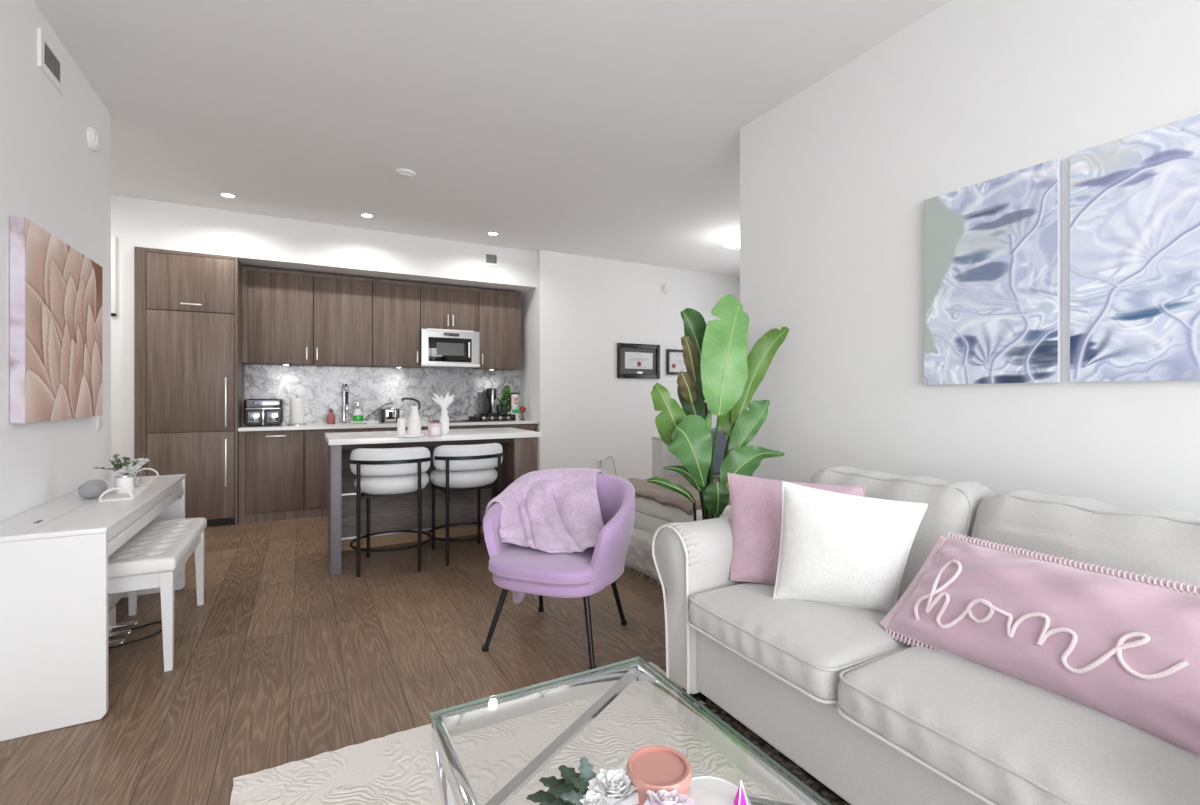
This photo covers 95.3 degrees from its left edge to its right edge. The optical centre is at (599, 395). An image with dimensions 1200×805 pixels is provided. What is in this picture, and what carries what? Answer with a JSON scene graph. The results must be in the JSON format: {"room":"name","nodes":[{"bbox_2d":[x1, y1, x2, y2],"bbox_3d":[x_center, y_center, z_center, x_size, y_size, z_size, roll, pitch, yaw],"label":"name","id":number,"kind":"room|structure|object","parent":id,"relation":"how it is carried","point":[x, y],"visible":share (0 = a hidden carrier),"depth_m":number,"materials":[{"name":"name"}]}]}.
{"room":"living room","nodes":[
{"label":"living room","id":0,"kind":"room"},
{"bbox_2d":[0,0,110,521],"bbox_3d":[-1.661,-0.260,0.740,0.120,2.960,5.987,0,0,-29],"label":"wall","id":1,"kind":"structure","parent":0,"point":[50,175],"depth_m":2.53,"materials":[{"name":"white paint"}]},
{"bbox_2d":[37,28,63,94],"bbox_3d":[-2.585,-1.565,2.578,0.012,0.170,0.270,0,0,-29],"label":"air vent","id":2,"kind":"object","parent":1,"relation":"in","point":[50,62],"visible":1,"depth_m":2.56,"materials":[{"name":"white plastic"}]},
{"bbox_2d":[10,216,102,423],"bbox_3d":[-2.610,-0.306,2.663,0.046,0.843,0.985,0,0,-29],"label":"wall art","id":3,"kind":"object","parent":1,"relation":"attached to","point":[56,291],"visible":1,"depth_m":2.48,"materials":[{"name":"paint"}]},
{"bbox_2d":[87,127,100,151],"bbox_3d":[-2.847,-1.440,3.084,0.037,0.130,0.130,0,0,-29],"label":"fire alarm","id":4,"kind":"object","parent":1,"relation":"attached to","point":[93,137],"visible":1,"depth_m":3.05,"materials":[{"name":"white plastic"}]},
{"bbox_2d":[96,416,101,429],"bbox_3d":[-2.921,0.140,3.192,0.010,0.120,0.074,0,0,-29],"label":"wall outlet","id":5,"kind":"object","parent":1,"relation":"attached to","point":[98,418],"visible":0.62,"depth_m":3.17,"materials":[{"name":"white plastic"}]},
{"bbox_2d":[111,195,134,477],"bbox_3d":[-5.063,-0.260,4.702,1.800,2.960,0.700,0,0,-29],"label":"wall","id":6,"kind":"structure","parent":0,"point":[122,208],"depth_m":4.79,"materials":[{"name":"white paint"}]},
{"bbox_2d":[111,236,115,315],"bbox_3d":[-4.221,-1.032,4.745,0.036,0.695,0.030,0,0,-29],"label":"light bar","id":7,"kind":"object","parent":6,"relation":"attached to","point":[113,238],"visible":0.77,"depth_m":4.73,"materials":[{"name":"white plastic"}]},
{"bbox_2d":[135,198,536,293],"bbox_3d":[-2.579,-1.525,5.996,3.800,0.430,0.600,0,0,-29],"label":"wall","id":8,"kind":"structure","parent":0,"point":[259,241],"depth_m":5.58,"materials":[{"name":"white paint"}]},
{"bbox_2d":[483,251,499,266],"bbox_3d":[-1.265,-1.585,6.363,0.200,0.170,0.012,0,0,-29],"label":"air vent","id":9,"kind":"object","parent":8,"relation":"in","point":[490,258],"visible":1,"depth_m":6.36,"materials":[{"name":"white plastic"}]},
{"bbox_2d":[0,516,712,804],"bbox_3d":[-0.081,1.250,2.973,9.100,0.060,8.600,0,0,-29],"label":"floor","id":10,"kind":"structure","parent":0,"point":[284,659],"depth_m":2.52,"materials":[{"name":"brown wood"}]},
{"bbox_2d":[0,474,185,740],"bbox_3d":[-2.412,0.859,2.666,0.396,0.723,1.597,0,0,-29],"label":"digital piano","id":11,"kind":"object","parent":10,"relation":"on","point":[58,612],"visible":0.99,"depth_m":2.01,"materials":[{"name":"white paint"}]},
{"bbox_2d":[78,479,107,498],"bbox_3d":[-2.475,0.457,2.671,0.090,0.082,0.150,0,0,-29],"label":"smart speaker","id":12,"kind":"object","parent":11,"relation":"on","point":[94,488],"visible":0.97,"depth_m":2.62},
{"bbox_2d":[98,468,158,501],"bbox_3d":[-2.499,0.466,2.926,0.127,0.064,0.842,0,0,-32],"label":"wooden tray","id":13,"kind":"object","parent":11,"relation":"on","point":[145,481],"visible":0.91,"depth_m":2.70,"materials":[{"name":"white wood"}]},
{"bbox_2d":[93,453,140,492],"bbox_3d":[-2.410,0.388,2.737,0.210,0.196,0.100,0,0,7],"label":"potted plant","id":14,"kind":"object","parent":13,"relation":"on","point":[125,480],"visible":1,"depth_m":2.72,"materials":[{"name":"white ceramic"}]},
{"bbox_2d":[131,458,144,480],"bbox_3d":[-2.470,0.411,2.904,0.081,0.150,0.075,0,0,-29],"label":"bud vase","id":15,"kind":"object","parent":13,"relation":"on","point":[140,463],"visible":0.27,"depth_m":2.92,"materials":[{"name":"clear glass"}]},
{"bbox_2d":[134,455,149,482],"bbox_3d":[-2.561,0.411,3.047,0.082,0.150,0.075,0,0,-29],"label":"bud vase","id":16,"kind":"object","parent":13,"relation":"on","point":[143,460],"visible":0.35,"depth_m":3.06,"materials":[{"name":"clear glass"}]},
{"bbox_2d":[108,621,161,648],"bbox_3d":[-2.366,1.212,2.766,0.193,0.014,0.318,0,0,33],"label":"cable","id":17,"kind":"object","parent":10,"relation":"on","point":[159,631],"visible":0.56,"depth_m":2.77,"materials":[{"name":"black plastic"}]},
{"bbox_2d":[108,518,206,671],"bbox_3d":[-2.257,0.966,2.736,0.364,0.508,0.929,0,0,-29],"label":"piano bench","id":18,"kind":"object","parent":10,"relation":"on","point":[154,556],"visible":0.79,"depth_m":2.46,"materials":[{"name":"white leather"}]},
{"bbox_2d":[134,246,243,526],"bbox_3d":[-3.886,-0.040,5.234,0.756,2.520,0.690,0,0,-29],"label":"tall cabinet","id":19,"kind":"object","parent":10,"relation":"on","point":[189,369],"visible":0.95,"depth_m":4.97,"materials":[{"name":"brown wood"}]},
{"bbox_2d":[239,430,303,523],"bbox_3d":[-3.316,0.781,5.556,0.540,0.878,0.670,0,0,-29],"label":"base cabinet","id":20,"kind":"object","parent":10,"relation":"on","point":[271,463],"visible":0.98,"depth_m":5.29,"materials":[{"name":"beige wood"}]},
{"bbox_2d":[304,428,367,517],"bbox_3d":[-2.819,0.781,5.826,0.584,0.878,0.670,0,0,-29],"label":"base cabinet","id":21,"kind":"object","parent":10,"relation":"on","point":[315,443],"visible":0.3,"depth_m":5.47,"materials":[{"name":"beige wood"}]},
{"bbox_2d":[349,447,431,576],"bbox_3d":[-1.503,0.792,3.956,0.562,0.856,0.550,0,0,-17],"label":"bar stool","id":22,"kind":"object","parent":10,"relation":"on","point":[384,472],"visible":1,"depth_m":3.75,"materials":[{"name":"white fabric"}]},
{"bbox_2d":[368,426,427,431],"bbox_3d":[-2.276,0.781,6.122,0.646,0.878,0.670,0,0,-29],"label":"base cabinet","id":23,"kind":"object","parent":10,"relation":"on","point":[424,427],"visible":0.07,"depth_m":5.79,"materials":[{"name":"brown wood"}]},
{"bbox_2d":[238,414,537,430],"bbox_3d":[-2.230,0.377,6.149,3.020,0.286,0.665,0,0,-29],"label":"countertop","id":24,"kind":"structure","parent":23,"relation":"on","point":[308,426],"depth_m":5.81,"materials":[{"name":"white stone"}]},
{"bbox_2d":[244,399,282,425],"bbox_3d":[-3.367,0.168,5.482,0.325,0.264,0.310,0,0,-29],"label":"air fryer","id":25,"kind":"object","parent":24,"relation":"on","point":[257,412],"visible":1,"depth_m":5.36,"materials":[{"name":"silver plastic"}]},
{"bbox_2d":[287,395,305,425],"bbox_3d":[-3.111,0.149,5.616,0.170,0.318,0.170,0,0,-29],"label":"paper towel holder","id":26,"kind":"object","parent":24,"relation":"on","point":[296,405],"visible":0.99,"depth_m":5.56,"materials":[{"name":"paper"}]},
{"bbox_2d":[326,409,334,423],"bbox_3d":[-2.871,0.226,5.838,0.086,0.165,0.086,0,0,-29],"label":"soap bottle","id":27,"kind":"object","parent":24,"relation":"on","point":[330,419],"visible":0.98,"depth_m":5.81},
{"bbox_2d":[341,384,349,422],"bbox_3d":[-2.788,0.091,6.001,0.086,0.434,0.168,0,0,-29],"label":"kitchen faucet","id":28,"kind":"object","parent":24,"relation":"on","point":[345,386],"visible":1,"depth_m":6.01,"materials":[{"name":"silver metal"}]},
{"bbox_2d":[351,421,378,423],"bbox_3d":[-2.585,0.296,6.016,0.280,0.024,0.120,0,0,-29],"label":"tray","id":29,"kind":"object","parent":24,"relation":"on","point":[352,422],"visible":0.99,"depth_m":5.95,"materials":[{"name":"white plastic"}]},
{"bbox_2d":[352,402,363,420],"bbox_3d":[-2.647,0.181,5.982,0.114,0.222,0.114,0,0,-29],"label":"dish soap bottle","id":30,"kind":"object","parent":29,"relation":"on","point":[357,416],"visible":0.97,"depth_m":5.95,"materials":[{"name":"green plastic"}]},
{"bbox_2d":[379,407,399,422],"bbox_3d":[-2.345,0.219,6.084,0.190,0.165,0.290,0,0,-29],"label":"toaster","id":31,"kind":"object","parent":24,"relation":"on","point":[386,414],"visible":0.94,"depth_m":5.99,"materials":[{"name":"silver metal"}]},
{"bbox_2d":[425,419,486,422],"bbox_3d":[-1.695,0.303,6.421,0.600,0.011,0.500,0,0,-29],"label":"cooktop","id":32,"kind":"object","parent":24,"relation":"in","point":[463,420],"visible":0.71,"depth_m":6.34,"materials":[{"name":"black glass"}]},
{"bbox_2d":[468,416,477,420],"bbox_3d":[-1.510,0.281,6.510,0.076,0.055,0.146,0,0,-29],"label":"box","id":33,"kind":"object","parent":32,"relation":"on","point":[472,418],"visible":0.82,"depth_m":6.46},
{"bbox_2d":[477,388,502,414],"bbox_3d":[-1.328,0.073,6.694,0.277,0.320,0.290,0,0,-29],"label":"coffee machine","id":34,"kind":"object","parent":24,"relation":"on","point":[485,399],"visible":1,"depth_m":6.57,"materials":[{"name":"black plastic"}]},
{"bbox_2d":[496,404,503,413],"bbox_3d":[-1.218,0.173,6.641,0.064,0.120,0.086,0,0,33],"label":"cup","id":35,"kind":"object","parent":24,"relation":"on","point":[499,406],"visible":1,"depth_m":6.61,"materials":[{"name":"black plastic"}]},
{"bbox_2d":[499,385,510,413],"bbox_3d":[-1.181,0.091,6.920,0.246,0.434,0.241,0,0,-29],"label":"tree","id":36,"kind":"object","parent":24,"relation":"on","point":[506,390],"visible":0.67,"depth_m":6.88,"materials":[{"name":"green plant"}]},
{"bbox_2d":[508,410,519,419],"bbox_3d":[-1.060,0.244,6.739,0.140,0.128,0.116,0,0,0],"label":"mug","id":37,"kind":"object","parent":24,"relation":"on","point":[510,412],"visible":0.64,"depth_m":6.70,"materials":[{"name":"ceramic"}]},
{"bbox_2d":[511,393,518,409],"bbox_3d":[-1.048,0.073,6.738,0.092,0.210,0.092,0,0,-29],"label":"tin","id":38,"kind":"object","parent":24,"relation":"on","point":[514,396],"visible":0.98,"depth_m":6.70,"materials":[{"name":"white metal"}]},
{"bbox_2d":[519,406,525,419],"bbox_3d":[-0.954,0.222,6.744,0.084,0.172,0.084,0,0,-29],"label":"ornament","id":39,"kind":"object","parent":24,"relation":"on","point":[522,408],"visible":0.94,"depth_m":6.72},
{"bbox_2d":[325,428,540,574],"bbox_3d":[-1.324,0.759,4.363,1.535,0.922,0.730,0,0,-29],"label":"kitchen island","id":40,"kind":"object","parent":10,"relation":"on","point":[519,446],"visible":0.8,"depth_m":4.37,"materials":[{"name":"white stone"}]},
{"bbox_2d":[325,428,540,444],"bbox_3d":[-1.324,0.318,4.363,1.535,0.040,0.730,0,0,-29],"label":"island countertop","id":41,"kind":"structure","parent":40,"relation":"on","point":[343,438],"depth_m":4.15,"materials":[{"name":"white stone"}]},
{"bbox_2d":[395,433,425,437],"bbox_3d":[-1.363,0.287,3.934,0.206,0.022,0.206,0,0,-29],"label":"marble tray","id":42,"kind":"object","parent":41,"relation":"on","point":[406,435],"visible":0.88,"depth_m":3.85,"materials":[{"name":"white stone"}]},
{"bbox_2d":[397,407,406,433],"bbox_3d":[-1.419,0.178,3.909,0.072,0.195,0.072,0,0,-29],"label":"canister","id":43,"kind":"object","parent":42,"relation":"on","point":[401,422],"visible":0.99,"depth_m":3.89,"materials":[{"name":"ceramic"}]},
{"bbox_2d":[401,397,420,433],"bbox_3d":[-1.352,0.146,3.937,0.128,0.260,0.096,0,0,0],"label":"carafe","id":44,"kind":"object","parent":42,"relation":"on","point":[414,424],"visible":1,"depth_m":3.91,"materials":[{"name":"ceramic"}]},
{"bbox_2d":[432,392,453,432],"bbox_3d":[-1.247,0.137,4.341,0.169,0.321,0.112,0,0,-29],"label":"vase","id":45,"kind":"object","parent":41,"relation":"on","point":[443,402],"visible":0.98,"depth_m":4.31,"materials":[{"name":"ceramic"}]},
{"bbox_2d":[428,422,441,436],"bbox_3d":[-1.178,0.246,3.900,0.096,0.104,0.096,0,0,-29],"label":"candle jar","id":46,"kind":"object","parent":40,"relation":"on","point":[434,428],"visible":1,"depth_m":3.86,"materials":[{"name":"glass"}]},
{"bbox_2d":[427,443,503,565],"bbox_3d":[-1.042,0.792,4.218,0.562,0.856,0.550,0,0,-31],"label":"bar stool","id":47,"kind":"object","parent":10,"relation":"on","point":[460,467],"visible":0.84,"depth_m":4.02,"materials":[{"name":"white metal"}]},
{"bbox_2d":[449,425,487,428],"bbox_3d":[-1.709,0.781,6.430,0.636,0.878,0.670,0,0,-29],"label":"base cabinet","id":48,"kind":"object","parent":10,"relation":"on","point":[461,426],"visible":0.02,"depth_m":6.21,"materials":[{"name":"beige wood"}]},
{"bbox_2d":[230,662,779,804],"bbox_3d":[0.319,1.212,0.663,1.582,0.015,3.268,0,0,-29],"label":"area rug","id":49,"kind":"object","parent":10,"relation":"on","point":[398,768],"visible":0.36,"depth_m":1.81,"materials":[{"name":"white carpet"}]},
{"bbox_2d":[430,656,830,804],"bbox_3d":[0.114,1.009,1.036,0.627,0.418,1.119,0,0,-29],"label":"coffee table","id":50,"kind":"object","parent":49,"relation":"on","point":[451,776],"visible":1,"depth_m":1.38,"materials":[{"name":"silver metal"}]},
{"bbox_3d":[0.229,0.792,0.876,0.410,0.016,0.410,0,0,16],"label":"tray","id":51,"kind":"object","parent":50,"relation":"on","visible":0},
{"bbox_2d":[526,757,694,804],"bbox_3d":[0.016,0.742,0.978,0.316,0.103,0.141,0,0,18],"label":"flower bowl","id":52,"kind":"object","parent":51,"relation":"on","point":[611,787],"visible":0.99,"depth_m":0.99,"materials":[{"name":"white paint"}]},
{"bbox_2d":[626,745,691,804],"bbox_3d":[0.112,0.747,1.035,0.123,0.095,0.123,0,0,-29],"label":"candle jar","id":53,"kind":"object","parent":51,"relation":"on","point":[654,768],"visible":0.88,"depth_m":1.03,"materials":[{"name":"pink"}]},
{"bbox_2d":[690,776,750,804],"bbox_3d":[0.213,0.780,1.030,0.142,0.028,0.142,0,0,-29],"label":"dish","id":54,"kind":"object","parent":51,"relation":"on","point":[705,790],"visible":0.58,"depth_m":1.06,"materials":[{"name":"ceramic"}]},
{"bbox_2d":[734,780,747,804],"bbox_3d":[0.264,0.757,1.022,0.034,0.075,0.033,0,0,-14],"label":"pyramid","id":55,"kind":"object","parent":54,"relation":"on","point":[740,799],"visible":1,"depth_m":1.02,"materials":[{"name":"glass"}]},
{"bbox_2d":[488,424,534,430],"bbox_3d":[-1.175,0.781,6.721,0.571,0.878,0.670,0,0,-29],"label":"base cabinet","id":56,"kind":"object","parent":10,"relation":"on","point":[531,427],"visible":0.1,"depth_m":6.48,"materials":[{"name":"brown wood"}]},
{"bbox_2d":[482,473,634,672],"bbox_3d":[-0.197,0.824,2.755,0.730,0.792,0.682,0,0,21],"label":"armchair","id":57,"kind":"object","parent":10,"relation":"on","point":[514,567],"visible":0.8,"depth_m":2.53,"materials":[{"name":"purple fabric"}]},
{"bbox_2d":[489,544,598,585],"bbox_3d":[-0.214,0.799,2.712,0.584,0.085,0.580,0,0,21],"label":"seat cushion","id":58,"kind":"object","parent":57,"relation":"on","point":[511,563],"depth_m":2.49,"materials":[{"name":"purple fabric"}]},
{"bbox_2d":[486,468,603,603],"bbox_3d":[-0.211,0.789,2.860,0.697,0.760,0.553,0,0,21],"label":"throw","id":59,"kind":"object","parent":57,"relation":"on","point":[550,510],"visible":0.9,"depth_m":2.85,"materials":[{"name":"fabric"}]},
{"bbox_2d":[625,526,662,584],"bbox_3d":[0.275,1.088,3.843,0.210,0.298,0.774,0,0,-32],"label":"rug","id":60,"kind":"object","parent":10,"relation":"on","point":[639,557],"visible":0.39,"depth_m":3.69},
{"bbox_2d":[633,495,730,533],"bbox_3d":[0.853,0.960,4.249,1.160,0.460,1.190,0,0,-29],"label":"daybed","id":61,"kind":"object","parent":10,"relation":"on","point":[649,515],"visible":0.1,"depth_m":3.88,"materials":[{"name":"white fabric"}]},
{"bbox_2d":[626,474,730,514],"bbox_3d":[0.778,0.765,4.256,1.105,0.167,1.136,0,0,-29],"label":"throw","id":62,"kind":"object","parent":61,"relation":"on","point":[664,496],"visible":0.29,"depth_m":3.97,"materials":[{"name":"beige fabric"}]},
{"bbox_2d":[710,428,726,475],"bbox_3d":[0.962,0.476,4.622,0.240,0.403,0.100,0,0,-29],"label":"cushion","id":63,"kind":"object","parent":62,"relation":"on","point":[721,441],"visible":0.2,"depth_m":4.58,"materials":[{"name":"fabric"}]},
{"bbox_2d":[651,436,727,476],"bbox_3d":[1.000,0.794,5.135,1.155,0.852,0.155,0,0,-29],"label":"base cabinet","id":64,"kind":"object","parent":10,"relation":"on","point":[662,457],"visible":0.16,"depth_m":4.84,"materials":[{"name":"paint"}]},
{"bbox_2d":[647,294,788,520],"bbox_3d":[0.642,0.335,2.969,0.797,1.770,0.452,0,0,-29],"label":"banana plant","id":65,"kind":"object","parent":10,"relation":"on","point":[720,372],"visible":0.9,"depth_m":2.90,"materials":[{"name":"green plant"}]},
{"bbox_2d":[698,702,850,804],"bbox_3d":[1.139,1.208,1.724,1.050,0.023,1.400,0,0,-29],"label":"woven mat","id":66,"kind":"object","parent":10,"relation":"on","point":[780,758],"visible":0.02,"depth_m":1.81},
{"bbox_2d":[652,466,1199,804],"bbox_3d":[1.113,0.767,1.698,1.062,0.906,1.929,0,0,-29],"label":"sofa","id":67,"kind":"object","parent":66,"relation":"on","point":[876,718],"visible":0.52,"depth_m":1.53,"materials":[{"name":"grey fabric"}]},
{"bbox_2d":[727,473,864,584],"bbox_3d":[0.746,0.535,2.151,0.532,0.406,0.208,0,0,27],"label":"cushion","id":68,"kind":"object","parent":67,"relation":"on","point":[756,503],"visible":0.54,"depth_m":2.16,"materials":[{"name":"fabric"}]},
{"bbox_2d":[689,582,912,699],"bbox_3d":[0.777,0.798,1.960,0.722,0.157,0.652,0,0,-29],"label":"seat cushion","id":69,"kind":"object","parent":67,"relation":"on","point":[806,645],"depth_m":1.75,"materials":[{"name":"grey fabric"}]},
{"bbox_2d":[773,481,927,612],"bbox_3d":[0.847,0.524,1.880,0.481,0.424,0.171,0,0,25],"label":"cushion","id":70,"kind":"object","parent":67,"relation":"on","point":[836,548],"visible":0.99,"depth_m":1.83,"materials":[{"name":"fabric"}]},
{"bbox_2d":[810,466,993,602],"bbox_3d":[1.117,0.539,2.162,0.371,0.451,0.682,0,0,-29],"label":"cushion","id":71,"kind":"object","parent":67,"relation":"on","point":[953,506],"depth_m":1.92,"materials":[{"name":"grey fabric"}]},
{"bbox_2d":[838,643,1199,804],"bbox_3d":[1.121,0.800,1.327,0.722,0.157,0.772,0,0,-29],"label":"seat cushion","id":72,"kind":"object","parent":67,"relation":"on","point":[1001,738],"depth_m":1.21,"materials":[{"name":"grey fabric"}]},
{"bbox_2d":[881,532,1199,756],"bbox_3d":[1.151,0.589,1.429,0.220,0.329,0.796,0,0,-26],"label":"cushion","id":73,"kind":"object","parent":67,"relation":"on","point":[1124,649],"visible":0.93,"depth_m":1.33,"materials":[{"name":"pink fabric"}]},
{"bbox_2d":[972,489,1199,593],"bbox_3d":[1.469,0.540,1.517,0.368,0.451,0.772,0,0,-29],"label":"cushion","id":74,"kind":"object","parent":67,"relation":"on","point":[1159,542],"depth_m":1.53,"materials":[{"name":"grey fabric"}]},
{"bbox_2d":[33,0,950,276],"bbox_3d":[-0.081,-1.780,2.973,9.100,0.080,8.600,0,0,-29],"label":"ceiling","id":75,"kind":"structure","parent":0,"point":[605,129],"depth_m":3.21,"materials":[{"name":"white paint"}]},
{"bbox_2d":[219,192,236,197],"bbox_3d":[-3.229,-1.736,4.749,0.124,0.008,0.124,0,0,-29],"label":"recessed light","id":76,"kind":"object","parent":75,"relation":"in","point":[224,194],"visible":1,"depth_m":4.75,"materials":[{"name":"white plastic"}]},
{"bbox_2d":[360,213,373,217],"bbox_3d":[-2.249,-1.736,5.282,0.124,0.008,0.124,0,0,-29],"label":"recessed light","id":77,"kind":"object","parent":75,"relation":"in","point":[368,215],"visible":1,"depth_m":5.28,"materials":[{"name":"white plastic"}]},
{"bbox_2d":[394,169,415,178],"bbox_3d":[-1.525,-1.724,4.277,0.156,0.033,0.156,0,0,-29],"label":"smoke detector","id":78,"kind":"object","parent":75,"relation":"attached to","point":[402,173],"visible":1,"depth_m":4.24,"materials":[{"name":"white plastic"}]},
{"bbox_2d":[487,232,498,235],"bbox_3d":[-1.152,-1.736,5.879,0.124,0.008,0.124,0,0,-29],"label":"recessed light","id":79,"kind":"object","parent":75,"relation":"in","point":[488,233],"visible":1,"depth_m":5.87,"materials":[{"name":"white plastic"}]},
{"bbox_2d":[721,232,739,249],"bbox_3d":[1.477,-1.657,5.927,0.330,0.165,0.330,0,0,-29],"label":"ceiling lamp","id":80,"kind":"object","parent":75,"relation":"attached to","point":[732,240],"visible":0.63,"depth_m":5.84,"materials":[{"name":"glass"}]},
{"bbox_2d":[520,250,739,478],"bbox_3d":[0.539,-0.260,7.693,3.300,2.960,0.800,0,0,-29],"label":"wall","id":81,"kind":"structure","parent":0,"point":[578,311],"depth_m":6.96,"materials":[{"name":"white paint"}]},
{"bbox_2d":[473,289,520,369],"bbox_3d":[-1.291,-0.805,6.840,0.533,0.960,0.350,0,0,-29],"label":"upper cabinet","id":82,"kind":"object","parent":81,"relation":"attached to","point":[499,331],"visible":0.99,"depth_m":6.71,"materials":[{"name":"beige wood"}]},
{"bbox_2d":[597,458,602,467],"bbox_3d":[0.002,0.860,6.940,0.074,0.120,0.010,0,0,-29],"label":"wall outlet","id":83,"kind":"object","parent":81,"relation":"attached to","point":[599,464],"visible":1,"depth_m":6.93,"materials":[{"name":"white plastic"}]},
{"bbox_2d":[601,456,616,476],"bbox_3d":[0.128,0.988,6.978,0.244,0.415,0.040,0,0,-29],"label":"plug","id":84,"kind":"object","parent":81,"relation":"attached to","point":[602,460],"visible":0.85,"depth_m":6.92,"materials":[{"name":"white plastic"}]},
{"bbox_2d":[617,343,659,378],"bbox_3d":[0.514,-0.448,7.207,0.657,0.455,0.030,0,0,-29],"label":"framed certificate","id":85,"kind":"object","parent":81,"relation":"attached to","point":[639,361],"visible":1,"depth_m":7.20,"materials":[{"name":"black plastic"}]},
{"bbox_2d":[662,285,669,293],"bbox_3d":[0.907,-1.440,7.417,0.120,0.120,0.037,0,0,-29],"label":"wall sensor","id":86,"kind":"object","parent":81,"relation":"attached to","point":[666,288],"visible":1,"depth_m":7.40,"materials":[{"name":"white plastic"}]},
{"bbox_2d":[666,349,686,374],"bbox_3d":[1.108,-0.453,7.530,0.455,0.345,0.030,0,0,-29],"label":"framed certificate","id":87,"kind":"object","parent":81,"relation":"attached to","point":[675,364],"visible":0.54,"depth_m":7.48,"materials":[{"name":"black plastic"}]},
{"bbox_2d":[740,0,1199,513],"bbox_3d":[1.983,-0.260,1.733,0.120,2.960,4.250,0,0,-29],"label":"wall","id":88,"kind":"structure","parent":0,"point":[836,178],"depth_m":2.46,"materials":[{"name":"white paint"}]},
{"bbox_2d":[924,158,1061,384],"bbox_3d":[1.605,-0.467,2.271,0.030,0.838,0.500,0,0,-29],"label":"abstract canvas","id":89,"kind":"object","parent":88,"relation":"attached to","point":[993,247],"visible":1,"depth_m":2.23,"materials":[{"name":"paint"}]},
{"bbox_2d":[1070,114,1199,381],"bbox_3d":[1.861,-0.467,1.799,0.030,0.838,0.500,0,0,-29],"label":"abstract canvas","id":90,"kind":"object","parent":88,"relation":"attached to","point":[1135,198],"visible":1,"depth_m":1.85,"materials":[{"name":"paint"}]},
{"bbox_3d":[-2.748,-0.260,6.306,3.800,2.960,0.096,0,0,-29],"label":"wall","id":91,"kind":"structure","parent":0,"visible":0},
{"bbox_2d":[241,266,312,365],"bbox_3d":[-3.356,-0.805,5.716,0.632,0.960,0.350,0,0,-29],"label":"upper cabinet","id":92,"kind":"object","parent":91,"relation":"attached to","point":[276,305],"visible":1,"depth_m":5.58,"materials":[{"name":"brown wood"}]},
{"bbox_2d":[313,273,371,366],"bbox_3d":[-2.824,-0.805,6.006,0.572,0.960,0.350,0,0,-29],"label":"upper cabinet","id":93,"kind":"object","parent":91,"relation":"attached to","point":[342,305],"visible":1,"depth_m":5.88,"materials":[{"name":"brown wood"}]},
{"bbox_2d":[244,364,519,423],"bbox_3d":[-2.379,-0.036,6.434,3.030,0.687,0.022,0,0,-29],"label":"backsplash","id":94,"kind":"structure","parent":91,"relation":"attached to","point":[321,387],"depth_m":6.29,"materials":[{"name":"grey stone"}]},
{"bbox_2d":[390,396,394,401],"bbox_3d":[-2.412,0.050,6.369,0.056,0.070,0.035,0,0,-29],"label":"plug adapter","id":95,"kind":"object","parent":94,"relation":"attached to","point":[392,398],"visible":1,"depth_m":6.36,"materials":[{"name":"white plastic"}]},
{"bbox_2d":[389,397,395,406],"bbox_3d":[-2.425,0.080,6.392,0.074,0.120,0.010,0,0,-29],"label":"wall outlet","id":96,"kind":"object","parent":94,"relation":"attached to","point":[393,404],"visible":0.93,"depth_m":6.39,"materials":[{"name":"white plastic"}]},
{"bbox_2d":[370,279,419,367],"bbox_3d":[-2.347,-0.805,6.265,0.506,0.960,0.350,0,0,-29],"label":"upper cabinet","id":97,"kind":"object","parent":91,"relation":"attached to","point":[395,304],"visible":0.99,"depth_m":6.12,"materials":[{"name":"brown wood"}]},
{"bbox_2d":[420,283,478,331],"bbox_3d":[-1.825,-1.025,6.549,0.674,0.520,0.350,0,0,-29],"label":"upper cabinet","id":98,"kind":"object","parent":91,"relation":"attached to","point":[441,306],"visible":0.94,"depth_m":6.41,"materials":[{"name":"brown wood"}]},
{"bbox_2d":[420,328,479,368],"bbox_3d":[-1.816,-0.548,6.532,0.678,0.433,0.388,0,0,-29],"label":"microwave","id":99,"kind":"object","parent":98,"relation":"attached to","point":[439,348],"visible":0.95,"depth_m":6.38,"materials":[{"name":"metal"}]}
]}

